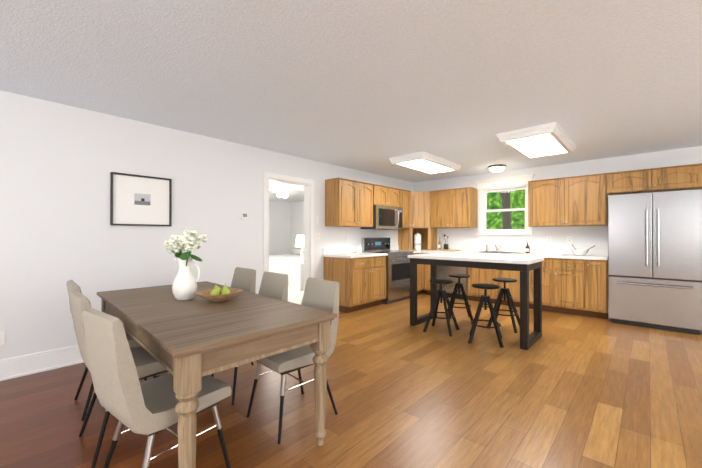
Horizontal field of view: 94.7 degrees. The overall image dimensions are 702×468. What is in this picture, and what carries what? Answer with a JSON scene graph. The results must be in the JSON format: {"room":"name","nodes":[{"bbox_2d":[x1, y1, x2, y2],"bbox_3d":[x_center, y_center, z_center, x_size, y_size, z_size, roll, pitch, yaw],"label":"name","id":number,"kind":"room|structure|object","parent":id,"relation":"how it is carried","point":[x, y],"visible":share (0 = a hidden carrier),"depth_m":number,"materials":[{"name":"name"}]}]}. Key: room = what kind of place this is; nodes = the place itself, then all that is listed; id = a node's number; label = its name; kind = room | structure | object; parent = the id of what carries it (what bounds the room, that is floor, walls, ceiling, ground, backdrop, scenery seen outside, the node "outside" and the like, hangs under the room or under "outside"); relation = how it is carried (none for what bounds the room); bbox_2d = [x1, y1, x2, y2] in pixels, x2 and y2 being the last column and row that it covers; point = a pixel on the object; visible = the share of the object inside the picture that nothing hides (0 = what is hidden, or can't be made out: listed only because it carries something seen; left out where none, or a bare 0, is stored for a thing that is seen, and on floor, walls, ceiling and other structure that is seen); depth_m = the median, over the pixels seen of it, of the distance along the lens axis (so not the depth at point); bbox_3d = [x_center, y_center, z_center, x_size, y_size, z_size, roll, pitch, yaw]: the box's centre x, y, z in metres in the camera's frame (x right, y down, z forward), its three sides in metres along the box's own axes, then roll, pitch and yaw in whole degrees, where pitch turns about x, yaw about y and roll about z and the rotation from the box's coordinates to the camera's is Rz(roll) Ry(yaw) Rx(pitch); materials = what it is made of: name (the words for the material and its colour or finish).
{"room":"kitchen","nodes":[
{"label":"kitchen","id":0,"kind":"room"},
{"bbox_2d":[0,90,412,359],"bbox_3d":[-1.874,0.015,3.980,0.120,2.440,9.910,0,0,43],"label":"wall","id":1,"kind":"structure","parent":0,"point":[59,162],"depth_m":3.24,"materials":[{"name":"white paint"}]},
{"bbox_2d":[0,331,4,344],"bbox_3d":[-2.951,0.875,2.706,0.008,0.115,0.075,0,0,43],"label":"outlet","id":2,"kind":"object","parent":1,"relation":"attached to","point":[2,337],"visible":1,"depth_m":2.72,"materials":[{"name":"white plastic"}]},
{"bbox_2d":[0,345,83,380],"bbox_3d":[-2.771,1.143,2.889,0.028,0.175,6.855,0,0,43],"label":"baseboard","id":3,"kind":"structure","parent":1,"relation":"attached to","point":[23,365],"depth_m":2.88,"materials":[{"name":"white wood"}]},
{"bbox_2d":[110,172,171,225],"bbox_3d":[-2.237,-0.357,3.477,0.024,0.540,0.565,0,0,43],"label":"picture frame","id":4,"kind":"object","parent":1,"relation":"attached to","point":[138,200],"visible":1,"depth_m":3.46,"materials":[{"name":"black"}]},
{"bbox_2d":[241,213,247,218],"bbox_3d":[-1.432,-0.241,4.356,0.022,0.085,0.090,0,0,43],"label":"thermostat","id":5,"kind":"object","parent":1,"relation":"attached to","point":[244,215],"visible":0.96,"depth_m":4.34,"materials":[{"name":"white plastic"}]},
{"bbox_2d":[264,172,313,289],"bbox_3d":[-0.966,0.181,4.965,0.162,2.115,0.930,0,0,43],"label":"door frame","id":6,"kind":"structure","parent":1,"relation":"attached to","point":[308,185],"depth_m":5.21,"materials":[{"name":"white wood"}]},
{"bbox_2d":[325,177,372,226],"bbox_3d":[-0.014,-0.521,5.681,0.322,0.784,0.910,0,0,43],"label":"upper cabinet","id":7,"kind":"object","parent":1,"relation":"attached to","point":[349,203],"depth_m":5.44,"materials":[{"name":"brown wood"}]},
{"bbox_2d":[373,185,400,206],"bbox_3d":[0.578,-0.721,6.326,0.322,0.379,0.841,0,0,43],"label":"upper cabinet","id":8,"kind":"object","parent":1,"relation":"attached to","point":[382,195],"depth_m":6.20,"materials":[{"name":"brown wood"}]},
{"bbox_2d":[360,205,402,229],"bbox_3d":[0.628,-0.308,6.279,0.456,0.441,0.830,0,0,43],"label":"microwave","id":9,"kind":"object","parent":8,"relation":"attached to","point":[387,217],"visible":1,"depth_m":6.09,"materials":[{"name":"grey metal"}]},
{"bbox_2d":[401,189,410,227],"bbox_3d":[1.001,-0.517,6.786,0.322,0.784,0.409,0,0,43],"label":"upper cabinet","id":10,"kind":"object","parent":1,"relation":"attached to","point":[405,194],"depth_m":6.71,"materials":[{"name":"brown wood"}]},
{"bbox_2d":[269,200,290,254],"bbox_3d":[-4.198,0.036,9.730,0.120,2.440,6.040,0,0,43],"label":"wall","id":11,"kind":"structure","parent":0,"point":[286,223],"depth_m":11.46,"materials":[{"name":"white paint"}]},
{"bbox_2d":[288,286,303,304],"bbox_3d":[-2.136,1.297,7.833,5.479,0.104,5.800,0,0,43],"label":"floor","id":12,"kind":"structure","parent":0,"point":[295,296],"depth_m":6.42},
{"bbox_2d":[269,247,303,285],"bbox_3d":[-1.464,0.677,9.105,2.450,1.146,2.240,0,0,43],"label":"bed","id":13,"kind":"object","parent":12,"relation":"on","point":[280,263],"visible":0.17,"depth_m":7.99,"materials":[{"name":"white"}]},
{"bbox_2d":[290,262,303,290],"bbox_3d":[-1.106,0.945,7.269,0.360,0.596,0.360,0,0,43],"label":"nightstand","id":14,"kind":"object","parent":12,"relation":"on","point":[296,276],"visible":0.52,"depth_m":7.09,"materials":[{"name":"white"}]},
{"bbox_2d":[295,235,303,262],"bbox_3d":[-1.106,0.336,7.271,0.300,0.620,0.300,0,0,43],"label":"bedside lamp","id":15,"kind":"object","parent":14,"relation":"on","point":[299,240],"visible":0.85,"depth_m":7.16,"materials":[{"name":"white ceramic"}]},
{"bbox_2d":[291,201,303,254],"bbox_3d":[-0.134,0.037,10.018,5.480,2.440,0.120,0,0,43],"label":"wall","id":16,"kind":"structure","parent":0,"point":[297,208],"depth_m":11.61,"materials":[{"name":"white paint"}]},
{"bbox_2d":[0,293,701,467],"bbox_3d":[0.970,1.275,1.366,7.840,0.100,9.910,0,0,43],"label":"floor","id":17,"kind":"structure","parent":0,"point":[569,391],"depth_m":2.31,"materials":[{"name":"brown wood"}]},
{"bbox_2d":[66,280,155,420],"bbox_3d":[-1.764,0.783,2.413,0.423,0.898,0.529,0,0,43],"label":"chair","id":18,"kind":"object","parent":17,"relation":"on","point":[72,285],"visible":0.12,"depth_m":2.32,"materials":[{"name":"fabric"}]},
{"bbox_2d":[69,290,169,467],"bbox_3d":[-1.363,0.781,1.983,0.408,0.898,0.517,0,0,43],"label":"chair","id":19,"kind":"object","parent":17,"relation":"on","point":[147,365],"visible":0.29,"depth_m":1.88,"materials":[{"name":"fabric"}]},
{"bbox_2d":[82,308,230,467],"bbox_3d":[-0.910,0.780,1.547,0.408,0.898,0.517,0,0,36],"label":"chair","id":20,"kind":"object","parent":17,"relation":"on","point":[128,399],"visible":0.73,"depth_m":1.37,"materials":[{"name":"fabric"}]},
{"bbox_2d":[97,281,336,467],"bbox_3d":[-1.069,0.849,2.257,1.945,0.760,0.942,0,0,43],"label":"dining table","id":21,"kind":"object","parent":17,"relation":"on","point":[188,345],"visible":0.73,"depth_m":1.71,"materials":[{"name":"brown wood"}]},
{"bbox_2d":[172,257,200,299],"bbox_3d":[-1.195,0.318,2.339,0.164,0.300,0.176,0,0,43],"label":"vase","id":22,"kind":"object","parent":21,"relation":"on","point":[184,285],"visible":0.94,"depth_m":2.29,"materials":[{"name":"white ceramic"}]},
{"bbox_2d":[164,229,207,265],"bbox_3d":[-1.193,0.115,2.344,0.459,0.310,0.251,0,0,43],"label":"flower bouquet","id":23,"kind":"object","parent":22,"relation":"in","point":[189,240],"visible":1,"depth_m":2.25,"materials":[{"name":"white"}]},
{"bbox_2d":[196,288,241,301],"bbox_3d":[-0.920,0.435,2.268,0.304,0.066,0.304,0,0,43],"label":"fruit bowl","id":24,"kind":"object","parent":21,"relation":"on","point":[204,294],"visible":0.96,"depth_m":2.20,"materials":[{"name":"brown wood"}]},
{"bbox_2d":[210,283,230,294],"bbox_3d":[-0.926,0.398,2.272,0.132,0.106,0.132,0,0,43],"label":"pears","id":25,"kind":"object","parent":24,"relation":"in","point":[216,290],"visible":0.83,"depth_m":2.25,"materials":[{"name":"green food"}]},
{"bbox_2d":[231,267,255,365],"bbox_3d":[-1.201,0.785,3.018,0.415,0.898,0.523,0,0,43],"label":"chair","id":26,"kind":"object","parent":17,"relation":"on","point":[244,279],"visible":0.12,"depth_m":3.13,"materials":[{"name":"fabric"}]},
{"bbox_2d":[211,271,287,404],"bbox_3d":[-0.820,0.784,2.641,0.415,0.898,0.523,0,0,43],"label":"chair","id":27,"kind":"object","parent":17,"relation":"on","point":[273,285],"visible":0.15,"depth_m":2.73,"materials":[{"name":"fabric"}]},
{"bbox_2d":[246,278,338,443],"bbox_3d":[-0.379,0.782,2.210,0.517,0.898,0.408,0,0,-44],"label":"chair","id":28,"kind":"object","parent":17,"relation":"on","point":[320,294],"visible":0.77,"depth_m":2.17,"materials":[{"name":"fabric"}]},
{"bbox_2d":[323,247,386,312],"bbox_3d":[0.091,0.741,5.546,0.651,1.000,0.960,0,0,43],"label":"base cabinet","id":29,"kind":"object","parent":17,"relation":"on","point":[360,278],"visible":0.96,"depth_m":5.27,"materials":[{"name":"brown wood"}]},
{"bbox_2d":[356,244,361,252],"bbox_3d":[0.143,0.266,5.941,0.048,0.150,0.138,0,0,43],"label":"spice bottles","id":30,"kind":"object","parent":29,"relation":"on","point":[360,249],"visible":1,"depth_m":5.95,"materials":[{"name":"white plastic"}]},
{"bbox_2d":[362,237,413,303],"bbox_3d":[0.734,0.655,6.178,0.688,1.175,0.834,0,0,43],"label":"stove","id":31,"kind":"object","parent":17,"relation":"on","point":[397,275],"visible":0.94,"depth_m":5.99,"materials":[{"name":"grey metal"}]},
{"bbox_2d":[413,253,425,294],"bbox_3d":[1.137,0.814,6.663,0.680,0.862,0.421,0,0,43],"label":"base cabinet","id":32,"kind":"object","parent":17,"relation":"on","point":[421,268],"depth_m":6.58,"materials":[{"name":"brown wood"}]},
{"bbox_2d":[390,249,421,252],"bbox_3d":[1.323,0.365,6.904,0.632,0.038,1.031,0,0,43],"label":"countertop","id":33,"kind":"structure","parent":32,"relation":"on","point":[415,251],"depth_m":6.77,"materials":[{"name":"white stone"}]},
{"bbox_2d":[414,233,421,249],"bbox_3d":[1.457,0.156,7.074,0.177,0.375,0.177,0,0,43],"label":"crock","id":34,"kind":"object","parent":33,"relation":"on","point":[417,241],"visible":1,"depth_m":7.01,"materials":[{"name":"white ceramic"}]},
{"bbox_2d":[426,253,449,294],"bbox_3d":[1.775,0.814,6.736,0.329,0.862,0.665,0,0,43],"label":"base cabinet","id":35,"kind":"object","parent":17,"relation":"on","point":[427,266],"depth_m":6.56,"materials":[{"name":"brown wood"}]},
{"bbox_2d":[423,279,459,336],"bbox_3d":[1.152,0.916,4.125,0.369,0.651,0.369,0,0,33],"label":"stool","id":36,"kind":"object","parent":17,"relation":"on","point":[440,294],"visible":1,"depth_m":4.09,"materials":[{"name":"black metal"}]},
{"bbox_2d":[437,265,468,299],"bbox_3d":[2.105,0.814,6.402,0.601,0.860,0.657,0,0,43],"label":"dishwasher","id":37,"kind":"object","parent":17,"relation":"on","point":[443,272],"visible":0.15,"depth_m":6.20,"materials":[{"name":"grey metal"}]},
{"bbox_2d":[447,274,473,322],"bbox_3d":[1.573,0.918,4.702,0.369,0.651,0.369,0,0,13],"label":"stool","id":38,"kind":"object","parent":17,"relation":"on","point":[458,286],"visible":0.94,"depth_m":4.63,"materials":[{"name":"black metal"}]},
{"bbox_2d":[408,253,543,349],"bbox_3d":[1.551,0.761,4.153,1.490,0.950,0.690,0,0,43],"label":"kitchen island","id":39,"kind":"object","parent":17,"relation":"on","point":[524,266],"visible":0.9,"depth_m":3.86,"materials":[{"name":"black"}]},
{"bbox_2d":[468,283,503,347],"bbox_3d":[1.551,0.915,3.731,0.369,0.651,0.369,0,0,23],"label":"stool","id":40,"kind":"object","parent":17,"relation":"on","point":[485,298],"visible":1,"depth_m":3.66,"materials":[{"name":"black metal"}]},
{"bbox_2d":[466,253,519,306],"bbox_3d":[2.707,0.811,5.910,0.944,0.862,0.621,0,0,43],"label":"base cabinet","id":41,"kind":"object","parent":17,"relation":"on","point":[477,275],"depth_m":5.70,"materials":[{"name":"brown wood"}]},
{"bbox_2d":[487,278,519,332],"bbox_3d":[2.024,0.917,4.261,0.369,0.651,0.369,0,0,38],"label":"stool","id":42,"kind":"object","parent":17,"relation":"on","point":[505,291],"visible":0.88,"depth_m":4.23,"materials":[{"name":"black metal"}]},
{"bbox_2d":[529,257,557,311],"bbox_3d":[3.238,0.809,5.423,0.496,0.862,0.621,0,0,43],"label":"base cabinet","id":43,"kind":"object","parent":17,"relation":"on","point":[549,265],"depth_m":5.12,"materials":[{"name":"brown wood"}]},
{"bbox_2d":[558,257,589,316],"bbox_3d":[3.547,0.808,5.140,0.476,0.862,0.621,0,0,43],"label":"base cabinet","id":44,"kind":"object","parent":17,"relation":"on","point":[572,284],"depth_m":4.90,"materials":[{"name":"brown wood"}]},
{"bbox_2d":[422,249,607,260],"bbox_3d":[2.779,0.361,5.838,2.953,0.038,0.633,0,0,43],"label":"countertop","id":45,"kind":"structure","parent":44,"relation":"on","point":[589,256],"depth_m":5.37,"materials":[{"name":"white stone"}]},
{"bbox_2d":[438,237,441,248],"bbox_3d":[1.908,0.200,6.947,0.068,0.290,0.069,0,0,43],"label":"oil bottle","id":46,"kind":"object","parent":45,"relation":"on","point":[439,245],"visible":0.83,"depth_m":6.93,"materials":[{"name":"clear glass"}]},
{"bbox_2d":[444,234,448,248],"bbox_3d":[2.012,0.176,6.854,0.123,0.337,0.100,0,0,43],"label":"utensil crock","id":47,"kind":"object","parent":45,"relation":"on","point":[445,246],"visible":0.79,"depth_m":6.82,"materials":[{"name":"black plastic"}]},
{"bbox_2d":[435,249,460,250],"bbox_3d":[1.974,0.333,6.589,0.420,0.022,0.280,0,0,43],"label":"cutting board","id":48,"kind":"object","parent":45,"relation":"on","point":[446,250],"visible":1,"depth_m":6.53,"materials":[{"name":"brown wood"}]},
{"bbox_2d":[486,243,504,251],"bbox_3d":[2.701,0.259,6.138,0.338,0.166,0.227,0,0,43],"label":"faucet","id":49,"kind":"object","parent":45,"relation":"on","point":[497,249],"visible":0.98,"depth_m":6.15,"materials":[{"name":"silver metal"}]},
{"bbox_2d":[525,242,529,252],"bbox_3d":[3.136,0.242,5.749,0.066,0.196,0.073,0,0,43],"label":"soap bottle","id":50,"kind":"object","parent":45,"relation":"on","point":[527,248],"visible":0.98,"depth_m":5.73,"materials":[{"name":"brown"}]},
{"bbox_2d":[571,245,594,255],"bbox_3d":[3.636,0.252,5.078,0.314,0.173,0.240,0,0,43],"label":"mixing bowl","id":51,"kind":"object","parent":45,"relation":"on","point":[579,252],"visible":1,"depth_m":5.04,"materials":[{"name":"white ceramic"}]},
{"bbox_2d":[590,261,608,318],"bbox_3d":[3.750,0.808,4.954,0.322,0.862,0.621,0,0,43],"label":"base cabinet","id":52,"kind":"object","parent":17,"relation":"on","point":[599,275],"depth_m":4.69,"materials":[{"name":"brown wood"}]},
{"bbox_2d":[608,189,701,334],"bbox_3d":[4.141,0.344,4.448,0.910,1.785,0.784,0,0,43],"label":"fridge","id":53,"kind":"object","parent":17,"relation":"on","point":[655,260],"visible":1,"depth_m":4.18,"materials":[{"name":"grey metal"}]},
{"bbox_2d":[0,0,701,201],"bbox_3d":[-0.843,-1.247,3.452,13.320,0.120,10.520,0,0,43],"label":"ceiling","id":54,"kind":"structure","parent":0,"point":[371,86],"depth_m":2.43,"materials":[{"name":"white paint"}]},
{"bbox_2d":[269,183,302,197],"bbox_3d":[-1.470,-0.988,7.216,1.216,0.370,1.162,0,0,43],"label":"ceiling fan","id":55,"kind":"object","parent":54,"relation":"hanging from","point":[280,189],"visible":0.92,"depth_m":7.11,"materials":[{"name":"white"}]},
{"bbox_2d":[389,151,460,173],"bbox_3d":[1.261,-1.153,5.375,0.620,0.092,1.280,0,0,43],"label":"ceiling light","id":56,"kind":"object","parent":54,"relation":"attached to","point":[425,162],"visible":1,"depth_m":5.14,"materials":[{"name":"white"}]},
{"bbox_2d":[488,164,505,172],"bbox_3d":[2.577,-1.138,5.715,0.290,0.119,0.290,0,0,43],"label":"dome ceiling light","id":57,"kind":"object","parent":54,"relation":"attached to","point":[497,168],"visible":1,"depth_m":5.63,"materials":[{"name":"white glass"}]},
{"bbox_2d":[496,122,575,158],"bbox_3d":[2.411,-1.158,4.158,0.620,0.092,1.280,0,0,43],"label":"ceiling light","id":58,"kind":"object","parent":54,"relation":"attached to","point":[548,139],"visible":1,"depth_m":3.92,"materials":[{"name":"white"}]},
{"bbox_2d":[413,146,701,249],"bbox_3d":[4.323,0.018,4.936,7.720,2.440,0.120,0,0,43],"label":"wall","id":59,"kind":"structure","parent":0,"point":[585,237],"depth_m":5.52,"materials":[{"name":"white paint"}]},
{"bbox_2d":[398,192,436,249],"bbox_3d":[1.458,-0.275,7.065,0.616,1.238,0.616,0,0,43],"label":"upper cabinet","id":60,"kind":"object","parent":59,"relation":"attached to","point":[420,212],"visible":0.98,"depth_m":6.85,"materials":[{"name":"brown wood"}]},
{"bbox_2d":[430,187,477,227],"bbox_3d":[2.109,-0.517,6.668,0.874,0.784,0.322,0,0,43],"label":"upper cabinet","id":61,"kind":"object","parent":59,"relation":"attached to","point":[457,207],"depth_m":6.49,"materials":[{"name":"brown wood"}]},
{"bbox_2d":[475,174,534,238],"bbox_3d":[2.925,-0.489,6.180,1.060,1.165,0.180,0,0,43],"label":"window","id":62,"kind":"structure","parent":59,"relation":"in","point":[493,184],"depth_m":6.19,"materials":[{"name":"white wood"}]},
{"bbox_2d":[442,245,607,256],"bbox_3d":[2.988,0.293,6.062,2.947,0.100,0.020,0,0,43],"label":"backsplash","id":63,"kind":"structure","parent":59,"relation":"attached to","point":[477,249],"depth_m":5.94,"materials":[{"name":"white tile"}]},
{"bbox_2d":[546,236,551,242],"bbox_3d":[3.454,0.096,5.644,0.075,0.115,0.008,0,0,43],"label":"electrical outlet","id":64,"kind":"object","parent":59,"relation":"attached to","point":[548,239],"visible":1,"depth_m":5.64,"materials":[{"name":"white plastic"}]},
{"bbox_2d":[528,173,607,226],"bbox_3d":[3.555,-0.522,5.341,1.068,0.784,0.322,0,0,43],"label":"upper cabinet","id":65,"kind":"object","parent":59,"relation":"attached to","point":[582,200],"depth_m":5.19,"materials":[{"name":"brown wood"}]},
{"bbox_2d":[567,236,571,242],"bbox_3d":[3.675,0.095,5.441,0.075,0.115,0.008,0,0,43],"label":"electrical outlet","id":66,"kind":"object","parent":59,"relation":"attached to","point":[569,239],"visible":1,"depth_m":5.44,"materials":[{"name":"white plastic"}]},
{"bbox_2d":[606,163,701,194],"bbox_3d":[4.319,-0.762,4.641,1.005,0.309,0.322,0,0,43],"label":"upper cabinet","id":67,"kind":"object","parent":59,"relation":"attached to","point":[682,177],"depth_m":4.51,"materials":[{"name":"brown wood"}]},
{"label":"outside","id":68,"kind":"structure","parent":0,"visible":0},
{"bbox_2d":[499,191,510,228],"bbox_3d":[3.576,-0.251,7.747,0.593,5.004,0.230,0,0,43],"label":"trunk","id":69,"kind":"object","parent":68,"point":[505,203],"depth_m":7.56,"materials":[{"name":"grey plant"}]},
{"bbox_2d":[486,189,524,228],"bbox_3d":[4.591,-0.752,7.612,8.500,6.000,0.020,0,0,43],"label":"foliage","id":70,"kind":"structure","parent":68,"point":[496,221],"depth_m":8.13,"materials":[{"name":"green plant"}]}
]}

